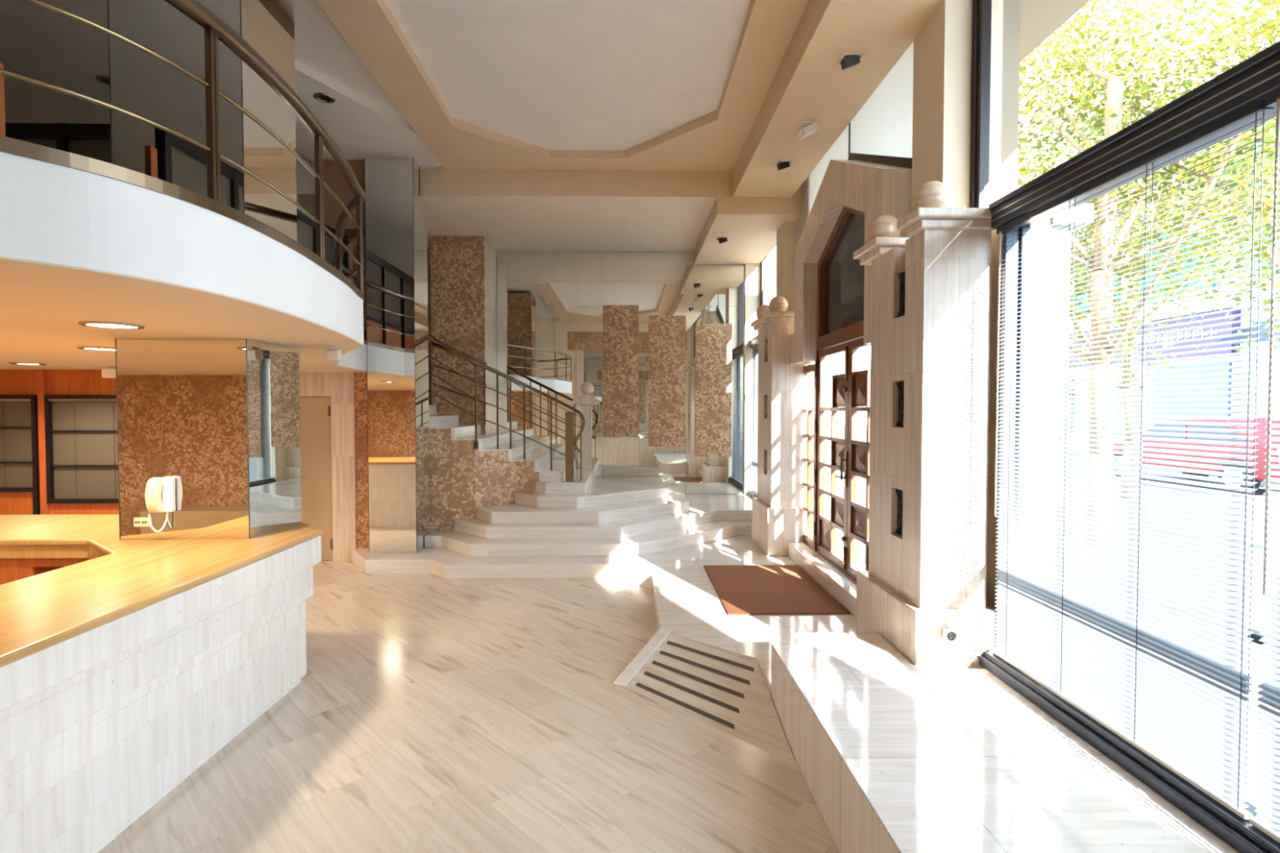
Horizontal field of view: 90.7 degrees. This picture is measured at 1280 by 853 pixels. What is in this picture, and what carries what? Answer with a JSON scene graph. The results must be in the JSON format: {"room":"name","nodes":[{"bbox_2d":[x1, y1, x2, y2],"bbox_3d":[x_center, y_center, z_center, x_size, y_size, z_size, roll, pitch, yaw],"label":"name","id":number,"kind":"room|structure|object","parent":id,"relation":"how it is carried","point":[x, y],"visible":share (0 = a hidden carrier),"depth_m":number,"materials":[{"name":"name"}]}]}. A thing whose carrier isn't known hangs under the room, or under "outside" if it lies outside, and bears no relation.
{"room":"hotel lobby","nodes":[
{"label":"hotel lobby","id":0,"kind":"room"},
{"bbox_2d":[0,369,119,515],"bbox_3d":[-6.425,0.493,6.996,3.850,2.229,0.170,0,2,-1],"label":"wall","id":1,"kind":"structure","parent":0,"point":[12,382],"depth_m":6.89,"materials":[{"name":"orange wood"}]},
{"bbox_2d":[36,369,49,515],"bbox_3d":[-6.497,0.496,6.892,0.070,2.230,0.035,0,2,-1],"label":"wooden upright","id":2,"kind":"object","parent":1,"relation":"attached to","point":[41,374],"visible":0.64,"depth_m":6.87,"materials":[{"name":"orange wood"}]},
{"bbox_2d":[44,395,118,503],"bbox_3d":[-5.523,0.245,6.899,1.850,1.180,0.050,0,2,-1],"label":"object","id":3,"kind":"object","parent":1,"relation":"attached to","point":[81,434],"visible":0.41,"depth_m":6.90,"materials":[{"name":"black wood"}]},
{"bbox_2d":[49,430,116,431],"bbox_3d":[-5.523,0.051,6.891,1.760,0.018,0.035,0,2,-1],"label":"shelf","id":4,"kind":"object","parent":3,"relation":"attached to","point":[50,430],"depth_m":6.86,"materials":[{"name":"black wood"}]},
{"bbox_2d":[50,465,117,466],"bbox_3d":[-5.523,0.430,6.901,1.760,0.018,0.035,0,2,-1],"label":"shelf","id":5,"kind":"object","parent":3,"relation":"attached to","point":[51,465],"depth_m":6.87,"materials":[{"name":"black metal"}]},
{"bbox_2d":[0,135,366,372],"bbox_3d":[-4.958,-0.736,4.777,6.678,0.348,10.360,0,2,-1],"label":"gallery","id":6,"kind":"object","parent":1,"relation":"on","point":[83,238],"visible":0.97,"depth_m":2.38,"materials":[{"name":"white paint"}]},
{"bbox_2d":[0,62,5,136],"bbox_3d":[-3.341,-1.359,3.284,0.040,1.064,0.060,0,2,-1],"label":"post","id":7,"kind":"object","parent":6,"relation":"on","point":[2,129],"visible":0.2,"depth_m":3.29,"materials":[{"name":"orange wood"}]},
{"bbox_2d":[8,362,46,365],"bbox_3d":[-5.748,-0.587,5.935,0.260,0.012,0.260,0,2,-1],"label":"recessed light","id":8,"kind":"object","parent":6,"relation":"attached to","point":[15,363],"visible":1,"depth_m":5.89,"materials":[{"name":"white glass"}]},
{"bbox_2d":[4,122,111,163],"bbox_3d":[-4.946,-1.480,4.407,3.160,1.244,0.070,0,2,-1],"label":"wall","id":9,"kind":"structure","parent":6,"relation":"on","point":[92,140],"depth_m":4.38,"materials":[{"name":"black metal"}]},
{"bbox_2d":[76,346,115,351],"bbox_3d":[-3.806,-0.547,4.467,0.260,0.012,0.260,0,2,-1],"label":"recessed light","id":10,"kind":"object","parent":6,"relation":"attached to","point":[85,348],"visible":0.72,"depth_m":4.41,"materials":[{"name":"white glass"}]},
{"bbox_2d":[102,366,115,377],"bbox_3d":[-5.316,-0.547,6.356,0.141,0.115,0.128,0,2,-1],"label":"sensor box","id":11,"kind":"object","parent":6,"relation":"attached to","point":[107,371],"visible":0.72,"depth_m":6.31,"materials":[{"name":"white plastic"}]},
{"bbox_2d":[78,320,144,329],"bbox_3d":[-2.689,-0.513,3.221,0.260,0.012,0.260,0,2,-1],"label":"recessed light","id":12,"kind":"object","parent":6,"relation":"attached to","point":[105,325],"visible":1,"depth_m":3.21,"materials":[{"name":"white glass"}]},
{"bbox_2d":[0,0,367,324],"bbox_3d":[-2.300,-1.234,4.095,1.270,0.686,6.239,0,2,-4],"label":"gallery railing","id":13,"kind":"object","parent":6,"relation":"on","point":[215,28],"visible":0.86,"depth_m":2.48,"materials":[{"name":"brown metal"}]},
{"bbox_2d":[297,208,348,276],"bbox_3d":[-3.377,-1.520,5.890,0.070,1.244,2.860,0,2,-1],"label":"wall","id":14,"kind":"structure","parent":6,"relation":"on","point":[306,226],"depth_m":6.53,"materials":[{"name":"paint"}]},
{"bbox_2d":[323,346,342,360],"bbox_3d":[-2.144,-0.505,4.413,0.098,0.092,0.091,0,2,-8],"label":"sensor box","id":15,"kind":"object","parent":6,"relation":"attached to","point":[331,353],"visible":1,"depth_m":4.38,"materials":[{"name":"white plastic"}]},
{"bbox_2d":[299,372,356,561],"bbox_3d":[-3.930,0.485,7.279,1.150,2.230,0.630,0,2,-1],"label":"wall","id":16,"kind":"structure","parent":0,"point":[340,386],"depth_m":7.44,"materials":[{"name":"stone"}]},
{"bbox_2d":[299,396,333,559],"bbox_3d":[-3.855,0.620,7.475,0.459,1.940,0.090,0,2,-1],"label":"door","id":17,"kind":"structure","parent":16,"relation":"in","point":[315,415],"depth_m":7.47,"materials":[{"name":"beige paint"}]},
{"bbox_2d":[352,240,368,548],"bbox_3d":[-3.241,-0.372,7.516,0.240,3.629,0.140,0,2,-1],"label":"column","id":18,"kind":"structure","parent":16,"relation":"attached to","point":[360,378],"depth_m":7.46,"materials":[{"name":"brown stone"}]},
{"bbox_2d":[323,159,364,239],"bbox_3d":[-3.367,-2.658,7.535,0.490,0.780,0.650,0,2,-1],"label":"wall","id":19,"kind":"structure","parent":0,"point":[333,176],"depth_m":7.21,"materials":[{"name":"beige paint"}]},
{"bbox_2d":[294,59,440,165],"bbox_3d":[-2.992,-3.054,5.756,1.465,0.110,4.000,0,2,-1],"label":"ceiling","id":20,"kind":"structure","parent":0,"point":[361,128],"depth_m":6.36,"materials":[{"name":"white paint"}]},
{"bbox_2d":[313,92,335,102],"bbox_3d":[-2.875,-2.993,5.760,0.180,0.014,0.180,0,2,-1],"label":"recessed light","id":21,"kind":"object","parent":20,"relation":"in","point":[320,96],"visible":1,"depth_m":5.75,"materials":[{"name":"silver metal"}]},
{"bbox_2d":[0,0,751,157],"bbox_3d":[-3.553,-3.076,4.743,9.500,0.110,10.400,0,2,-1],"label":"ceiling","id":22,"kind":"structure","parent":0,"point":[548,74],"depth_m":5.26,"materials":[{"name":"white paint"}]},
{"bbox_2d":[95,75,109,85],"bbox_3d":[-4.722,-3.069,5.619,0.180,0.014,0.180,0,2,-1],"label":"recessed light","id":23,"kind":"object","parent":22,"relation":"in","point":[104,79],"visible":0.51,"depth_m":5.58,"materials":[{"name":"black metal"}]},
{"bbox_2d":[430,235,497,435],"bbox_3d":[-2.647,-1.047,9.596,0.775,3.425,0.850,0,2,-1],"label":"pier","id":24,"kind":"object","parent":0,"point":[463,268],"visible":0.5,"depth_m":9.16,"materials":[{"name":"brown stone"}]},
{"bbox_2d":[431,341,487,424],"bbox_3d":[-2.604,-0.623,9.133,0.795,1.198,0.064,0,2,-1],"label":"railing","id":25,"kind":"object","parent":24,"relation":"attached to","point":[432,343],"visible":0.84,"depth_m":9.13,"materials":[{"name":"brown metal"}]},
{"bbox_2d":[97,560,839,852],"bbox_3d":[-3.053,1.726,4.886,10.500,0.120,10.800,0,2,-1],"label":"floor","id":26,"kind":"structure","parent":0,"point":[429,713],"depth_m":3.34,"materials":[{"name":"wood"}]},
{"bbox_2d":[0,395,40,515],"bbox_3d":[-7.297,0.634,6.872,1.500,1.955,0.050,0,2,-1],"label":"display cabinet","id":27,"kind":"object","parent":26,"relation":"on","point":[19,421],"visible":0.88,"depth_m":6.88,"materials":[{"name":"black wood"}]},
{"bbox_2d":[0,426,31,428],"bbox_3d":[-7.297,0.012,6.852,1.410,0.018,0.035,0,2,-1],"label":"shelf","id":28,"kind":"object","parent":27,"relation":"attached to","point":[0,427],"depth_m":6.85,"materials":[{"name":"black wood"}]},
{"bbox_2d":[0,461,31,463],"bbox_3d":[-7.297,0.392,6.862,1.410,0.018,0.035,0,2,-1],"label":"shelf","id":29,"kind":"object","parent":27,"relation":"attached to","point":[1,462],"depth_m":6.86,"materials":[{"name":"black wood"}]},
{"bbox_2d":[0,514,323,852],"bbox_3d":[-4.769,1.225,2.749,5.380,1.000,4.130,0,2,-1],"label":"reception counter","id":30,"kind":"object","parent":26,"relation":"on","point":[126,666],"depth_m":2.83,"materials":[{"name":"stone"}]},
{"bbox_2d":[0,514,323,667],"bbox_3d":[-4.769,0.744,2.736,5.380,0.037,4.130,0,2,-1],"label":"countertop","id":31,"kind":"structure","parent":30,"relation":"on","point":[39,612],"depth_m":3.09,"materials":[{"name":"wood"}]},
{"bbox_2d":[106,0,301,539],"bbox_3d":[-2.807,-1.129,4.151,0.790,3.630,0.622,0,2,-1],"label":"column","id":32,"kind":"structure","parent":30,"relation":"on","point":[220,418],"depth_m":3.87,"materials":[{"name":"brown mirror"}]},
{"bbox_2d":[133,517,150,527],"bbox_3d":[-3.055,0.587,3.875,0.095,0.057,0.013,0,2,-1],"label":"wall socket","id":33,"kind":"object","parent":32,"relation":"attached to","point":[138,522],"visible":0.93,"depth_m":3.87,"materials":[{"name":"beige plastic"}]},
{"bbox_2d":[145,477,175,532],"bbox_3d":[-2.907,0.476,3.825,0.121,0.334,0.113,0,2,-1],"label":"phone","id":34,"kind":"object","parent":32,"relation":"attached to","point":[160,492],"visible":1,"depth_m":3.82,"materials":[{"name":"white plastic"}]},
{"bbox_2d":[351,404,751,578],"bbox_3d":[-1.413,0.359,8.374,6.330,2.422,3.398,0,2,-1],"label":"staircase","id":35,"kind":"structure","parent":26,"relation":"on","point":[495,513],"depth_m":7.78,"materials":[{"name":"stone"}]},
{"bbox_2d":[364,157,430,553],"bbox_3d":[-2.840,-0.798,7.436,0.545,4.486,0.492,0,2,-1],"label":"column","id":36,"kind":"structure","parent":35,"relation":"on","point":[396,211],"depth_m":7.21,"materials":[{"name":"silver metal"}]},
{"bbox_2d":[427,334,585,481],"bbox_3d":[-1.662,-0.206,8.023,1.939,1.847,0.255,0,2,-17],"label":"stair railing","id":37,"kind":"object","parent":35,"relation":"on","point":[570,443],"visible":1,"depth_m":8.13,"materials":[{"name":"brown metal"}]},
{"bbox_2d":[572,382,600,468],"bbox_3d":[-0.842,-0.018,9.968,0.460,1.363,0.200,0,2,-1],"label":"stone post","id":38,"kind":"object","parent":35,"relation":"on","point":[586,388],"visible":1,"depth_m":9.92,"materials":[{"name":"stone"}]},
{"bbox_2d":[613,627,795,764],"bbox_3d":[0.486,1.611,3.969,1.515,0.181,0.695,2,2,44],"label":"ramp","id":39,"kind":"object","parent":26,"relation":"on","point":[726,691],"visible":1,"depth_m":3.98,"materials":[{"name":"wood"}]},
{"bbox_2d":[617,535,856,695],"bbox_3d":[0.851,1.534,6.972,2.205,0.150,6.365,0,2,-1],"label":"platform","id":40,"kind":"object","parent":26,"relation":"on","point":[687,603],"visible":0.36,"depth_m":5.34,"materials":[{"name":"stone"}]},
{"bbox_2d":[703,564,850,615],"bbox_3d":[1.182,1.483,5.854,0.990,0.014,1.570,0,2,-1],"label":"doormat","id":41,"kind":"object","parent":40,"relation":"on","point":[741,589],"visible":1,"depth_m":5.67,"materials":[{"name":"brown fabric"}]},
{"bbox_2d":[750,295,806,555],"bbox_3d":[1.653,-0.029,7.539,0.495,2.942,0.980,0,2,-1],"label":"stone pillar","id":42,"kind":"structure","parent":40,"relation":"on","point":[779,517],"depth_m":7.12,"materials":[{"name":"stone"}]},
{"bbox_2d":[765,395,767,417],"bbox_3d":[1.495,-0.234,7.415,0.012,0.268,0.139,0,2,-1],"label":"grille","id":43,"kind":"object","parent":42,"relation":"attached to","point":[766,395],"depth_m":7.47,"materials":[{"name":"metal"}]},
{"bbox_2d":[788,542,865,617],"bbox_3d":[1.935,1.416,5.729,0.490,0.155,2.710,0,2,-1],"label":"step","id":44,"kind":"structure","parent":40,"relation":"on","point":[835,582],"depth_m":5.90,"materials":[{"name":"stone"}]},
{"bbox_2d":[853,181,996,669],"bbox_3d":[1.730,0.070,3.921,0.495,2.942,0.980,0,2,-1],"label":"stone pillar","id":45,"kind":"structure","parent":40,"relation":"on","point":[926,575],"depth_m":3.51,"materials":[{"name":"stone"}]},
{"bbox_2d":[894,488,902,533],"bbox_3d":[1.572,0.520,3.815,0.012,0.278,0.139,0,2,-1],"label":"grille","id":46,"kind":"object","parent":45,"relation":"attached to","point":[898,492],"depth_m":3.85,"materials":[{"name":"metal"}]},
{"bbox_2d":[896,382,903,426],"bbox_3d":[1.572,-0.134,3.797,0.012,0.268,0.139,0,2,-1],"label":"grille","id":47,"kind":"object","parent":45,"relation":"attached to","point":[900,385],"depth_m":3.83,"materials":[{"name":"metal"}]},
{"bbox_2d":[897,273,905,317],"bbox_3d":[1.572,-0.794,3.779,0.012,0.268,0.139,0,2,-1],"label":"grille","id":48,"kind":"object","parent":45,"relation":"attached to","point":[900,277],"depth_m":3.82,"materials":[{"name":"metal"}]},
{"bbox_2d":[942,628,958,643],"bbox_3d":[1.695,1.144,3.451,0.085,0.080,0.015,0,2,-1],"label":"wall socket","id":49,"kind":"object","parent":45,"relation":"attached to","point":[948,635],"visible":1,"depth_m":3.45,"materials":[{"name":"white plastic"}]},
{"bbox_2d":[946,631,956,640],"bbox_3d":[1.700,1.144,3.446,0.052,0.051,0.004,0,2,-1],"label":"outlet","id":50,"kind":"object","parent":49,"relation":"attached to","point":[951,636],"depth_m":3.44,"materials":[{"name":"plastic"}]},
{"bbox_2d":[770,632,1239,852],"bbox_3d":[1.435,1.541,2.174,1.240,0.400,3.600,0,2,-1],"label":"platform","id":51,"kind":"object","parent":26,"relation":"on","point":[893,755],"visible":0.87,"depth_m":2.53,"materials":[{"name":"stone"}]},
{"bbox_2d":[296,157,716,251],"bbox_3d":[-1.952,-2.970,8.688,5.670,0.460,2.588,0,2,-1],"label":"ceiling","id":52,"kind":"structure","parent":0,"point":[508,223],"depth_m":8.32,"materials":[{"name":"white paint"}]},
{"bbox_2d":[420,168,717,197],"bbox_3d":[-0.825,-2.855,7.414,3.469,0.300,0.011,0,2,-1],"label":"ceiling beam","id":53,"kind":"structure","parent":52,"relation":"attached to","point":[475,182],"depth_m":7.41,"materials":[{"name":"beige paint"}]},
{"bbox_2d":[348,249,751,497],"bbox_3d":[-3.267,-0.929,10.133,10.700,4.900,0.256,0,2,-1],"label":"mirror","id":54,"kind":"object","parent":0,"point":[540,344],"depth_m":10.05,"materials":[{"name":"clear glass"}]},
{"bbox_2d":[602,305,638,436],"bbox_3d":[-0.307,-0.877,10.046,0.564,2.086,0.042,0,2,-1],"label":"wall panel","id":55,"kind":"object","parent":54,"relation":"attached to","point":[620,322],"visible":1,"depth_m":10.03,"materials":[{"name":"brown stone"}]},
{"bbox_2d":[648,315,685,446],"bbox_3d":[0.431,-0.721,10.066,0.584,2.078,0.042,0,2,-1],"label":"wall panel","id":56,"kind":"object","parent":54,"relation":"attached to","point":[667,334],"visible":1,"depth_m":10.04,"materials":[{"name":"brown stone"}]},
{"bbox_2d":[695,323,732,457],"bbox_3d":[1.171,-0.577,10.086,0.577,2.121,0.042,0,2,-1],"label":"wall panel","id":57,"kind":"object","parent":54,"relation":"attached to","point":[713,340],"visible":1,"depth_m":10.06,"materials":[{"name":"brown stone"}]},
{"bbox_2d":[315,0,808,171],"bbox_3d":[-0.516,-2.973,3.509,3.380,0.150,7.800,0,2,-1],"label":"ceiling","id":58,"kind":"structure","parent":0,"point":[714,141],"depth_m":5.95,"materials":[{"name":"beige paint"}]},
{"bbox_2d":[693,171,801,264],"bbox_3d":[1.398,-2.872,8.756,1.030,0.660,2.600,0,2,-1],"label":"ceiling","id":59,"kind":"structure","parent":0,"point":[751,224],"depth_m":7.93,"materials":[{"name":"beige paint"}]},
{"bbox_2d":[716,236,729,243],"bbox_3d":[1.118,-2.510,8.520,0.150,0.118,0.150,0,2,-1],"label":"recessed light","id":60,"kind":"object","parent":59,"relation":"in","point":[723,239],"visible":0.99,"depth_m":8.46,"materials":[{"name":"black metal"}]},
{"bbox_2d":[732,0,943,197],"bbox_3d":[1.523,-2.829,3.557,0.700,0.460,7.800,0,2,-1],"label":"ceiling","id":61,"kind":"structure","parent":0,"point":[808,84],"depth_m":4.89,"materials":[{"name":"beige paint"}]},
{"bbox_2d":[774,160,792,170],"bbox_3d":[1.462,-2.653,6.432,0.150,0.118,0.150,0,2,-1],"label":"recessed light","id":62,"kind":"object","parent":61,"relation":"in","point":[785,164],"visible":1,"depth_m":6.38,"materials":[{"name":"black metal"}]},
{"bbox_2d":[797,120,818,139],"bbox_3d":[1.477,-2.599,5.560,0.148,0.124,0.167,0,2,-1],"label":"emergency light","id":63,"kind":"object","parent":61,"relation":"attached to","point":[806,128],"visible":1,"depth_m":5.49,"materials":[{"name":"white plastic"}]},
{"bbox_2d":[836,53,865,70],"bbox_3d":[1.503,-2.600,4.513,0.150,0.118,0.150,0,2,-1],"label":"recessed light","id":64,"kind":"object","parent":61,"relation":"in","point":[854,59],"visible":1,"depth_m":4.46,"materials":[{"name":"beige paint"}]},
{"bbox_2d":[759,0,1259,808],"bbox_3d":[2.095,-0.786,4.926,0.200,4.900,10.400,0,2,-1],"label":"wall","id":65,"kind":"structure","parent":0,"point":[997,20],"depth_m":3.62,"materials":[{"name":"beige paint"}]},
{"bbox_2d":[747,256,766,497],"bbox_3d":[1.871,-0.808,9.133,0.270,3.846,1.780,0,2,-1],"label":"window","id":66,"kind":"structure","parent":65,"relation":"in","point":[753,341],"depth_m":9.94,"materials":[{"name":"clear glass"}]},
{"bbox_2d":[751,345,758,493],"bbox_3d":[1.796,-0.089,9.151,0.061,2.255,1.700,0,2,-1],"label":"blind","id":67,"kind":"object","parent":66,"relation":"attached to","point":[754,483],"visible":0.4,"depth_m":9.85,"materials":[{"name":"white plastic"}]},
{"bbox_2d":[743,221,795,494],"bbox_3d":[1.800,-0.672,8.965,0.220,4.150,2.320,0,2,-1],"label":"wall pier","id":68,"kind":"object","parent":65,"relation":"attached to","point":[785,234],"visible":0.32,"depth_m":10.01,"materials":[{"name":"beige paint"}]},
{"bbox_2d":[802,205,871,582],"bbox_3d":[1.869,-0.345,5.724,0.129,3.364,2.980,0,2,-1],"label":"entrance door","id":69,"kind":"structure","parent":65,"relation":"in","point":[840,277],"depth_m":5.94,"materials":[{"name":"brown wood"}]},
{"bbox_2d":[789,152,911,365],"bbox_3d":[1.826,-1.584,5.759,0.238,1.850,2.880,0,2,-1],"label":"door surround","id":70,"kind":"object","parent":65,"relation":"attached to","point":[873,185],"visible":0.56,"depth_m":5.53,"materials":[{"name":"wood"}]},
{"bbox_2d":[795,41,913,249],"bbox_3d":[1.946,-1.877,6.031,0.030,2.180,3.465,0,2,-1],"label":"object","id":71,"kind":"structure","parent":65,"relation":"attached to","point":[883,125],"depth_m":5.15,"materials":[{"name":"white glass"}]},
{"bbox_2d":[911,0,971,207],"bbox_3d":[1.933,-1.943,4.078,0.160,1.340,0.424,0,2,-1],"label":"wall pier","id":72,"kind":"object","parent":65,"relation":"attached to","point":[942,46],"visible":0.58,"depth_m":3.88,"materials":[{"name":"beige paint"}]},
{"bbox_2d":[1019,0,1089,62],"bbox_3d":[2.854,-2.996,2.180,1.197,0.230,10.400,0,2,-1],"label":"canopy","id":73,"kind":"object","parent":65,"relation":"attached to","point":[1039,19],"visible":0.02,"depth_m":4.56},
{"bbox_2d":[969,0,1279,852],"bbox_3d":[2.020,-0.733,2.114,0.270,4.150,3.580,0,2,-1],"label":"window","id":74,"kind":"structure","parent":65,"relation":"in","point":[1257,77],"depth_m":2.65,"materials":[{"name":"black metal"}]},
{"bbox_2d":[991,99,1274,819],"bbox_3d":[1.933,0.103,2.703,0.061,2.285,1.405,0,2,-1],"label":"blind","id":75,"kind":"object","parent":74,"relation":"attached to","point":[1180,701],"visible":1,"depth_m":2.46,"materials":[{"name":"white plastic"}]},
{"bbox_2d":[1248,89,1279,843],"bbox_3d":[1.965,0.145,1.186,0.061,2.285,1.600,0,2,-1],"label":"blind","id":76,"kind":"object","parent":74,"relation":"attached to","point":[1268,820],"visible":1,"depth_m":1.95,"materials":[{"name":"white plastic"}]},
{"label":"outside","id":77,"kind":"structure","parent":0,"visible":0},
{"bbox_2d":[836,425,1279,791],"bbox_3d":[30.824,1.249,15.699,57.700,0.200,90.000,0,2,-1],"label":"street","id":78,"kind":"structure","parent":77,"point":[861,429],"depth_m":7.27,"materials":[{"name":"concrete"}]},
{"bbox_2d":[826,352,843,539],"bbox_3d":[2.324,-0.827,7.876,0.378,4.380,0.710,0,2,-1],"label":"pier","id":79,"kind":"structure","parent":78,"relation":"on","point":[835,362],"depth_m":7.60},
{"bbox_2d":[1000,0,1093,582],"bbox_3d":[2.308,-0.717,3.887,0.220,4.380,0.990,0,2,-1],"label":"pier","id":80,"kind":"structure","parent":78,"relation":"on","point":[1011,8],"depth_m":3.48,"materials":[{"name":"white paint"}]},
{"bbox_2d":[1017,0,1279,550],"bbox_3d":[5.943,-2.602,7.440,5.799,7.960,6.557,-1,2,-27],"label":"street tree","id":81,"kind":"object","parent":78,"relation":"on","point":[1114,91],"visible":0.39,"depth_m":7.07,"materials":[{"name":"green plant"}]},
{"bbox_2d":[1017,0,1279,373],"bbox_3d":[7.464,-2.603,6.474,7.361,8.025,7.068,0,2,-1],"label":"street tree","id":82,"kind":"object","parent":78,"relation":"on","point":[1099,119],"visible":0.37,"depth_m":7.01,"materials":[{"name":"green plant"}]},
{"bbox_2d":[1017,0,1279,500],"bbox_3d":[8.273,-2.782,10.816,5.670,8.143,6.171,0,2,9],"label":"street tree","id":83,"kind":"object","parent":78,"relation":"on","point":[1053,159],"visible":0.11,"depth_m":10.47,"materials":[{"name":"green plant"}]},
{"bbox_2d":[1066,117,1279,453],"bbox_3d":[17.821,-3.619,20.291,7.500,9.280,28.000,0,2,-1],"label":"building","id":84,"kind":"structure","parent":78,"relation":"on","point":[1262,374],"depth_m":16.80,"materials":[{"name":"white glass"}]},
{"bbox_2d":[1073,251,1121,315],"bbox_3d":[15.009,-4.724,20.802,0.100,1.900,2.000,0,2,-1],"label":"shutter","id":85,"kind":"object","parent":84,"relation":"hanging from","point":[1082,298],"depth_m":21.15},
{"bbox_2d":[1128,217,1217,301],"bbox_3d":[15.068,-4.647,18.003,0.100,1.900,2.800,0,2,-1],"label":"shutter","id":86,"kind":"object","parent":84,"relation":"hanging from","point":[1147,282],"depth_m":17.59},
{"bbox_2d":[1113,417,1279,494],"bbox_3d":[11.712,0.516,12.866,1.795,1.420,4.091,0,2,-1],"label":"car","id":87,"kind":"object","parent":78,"relation":"on","point":[1262,423],"visible":0.26,"depth_m":11.82,"materials":[{"name":"red paint"}]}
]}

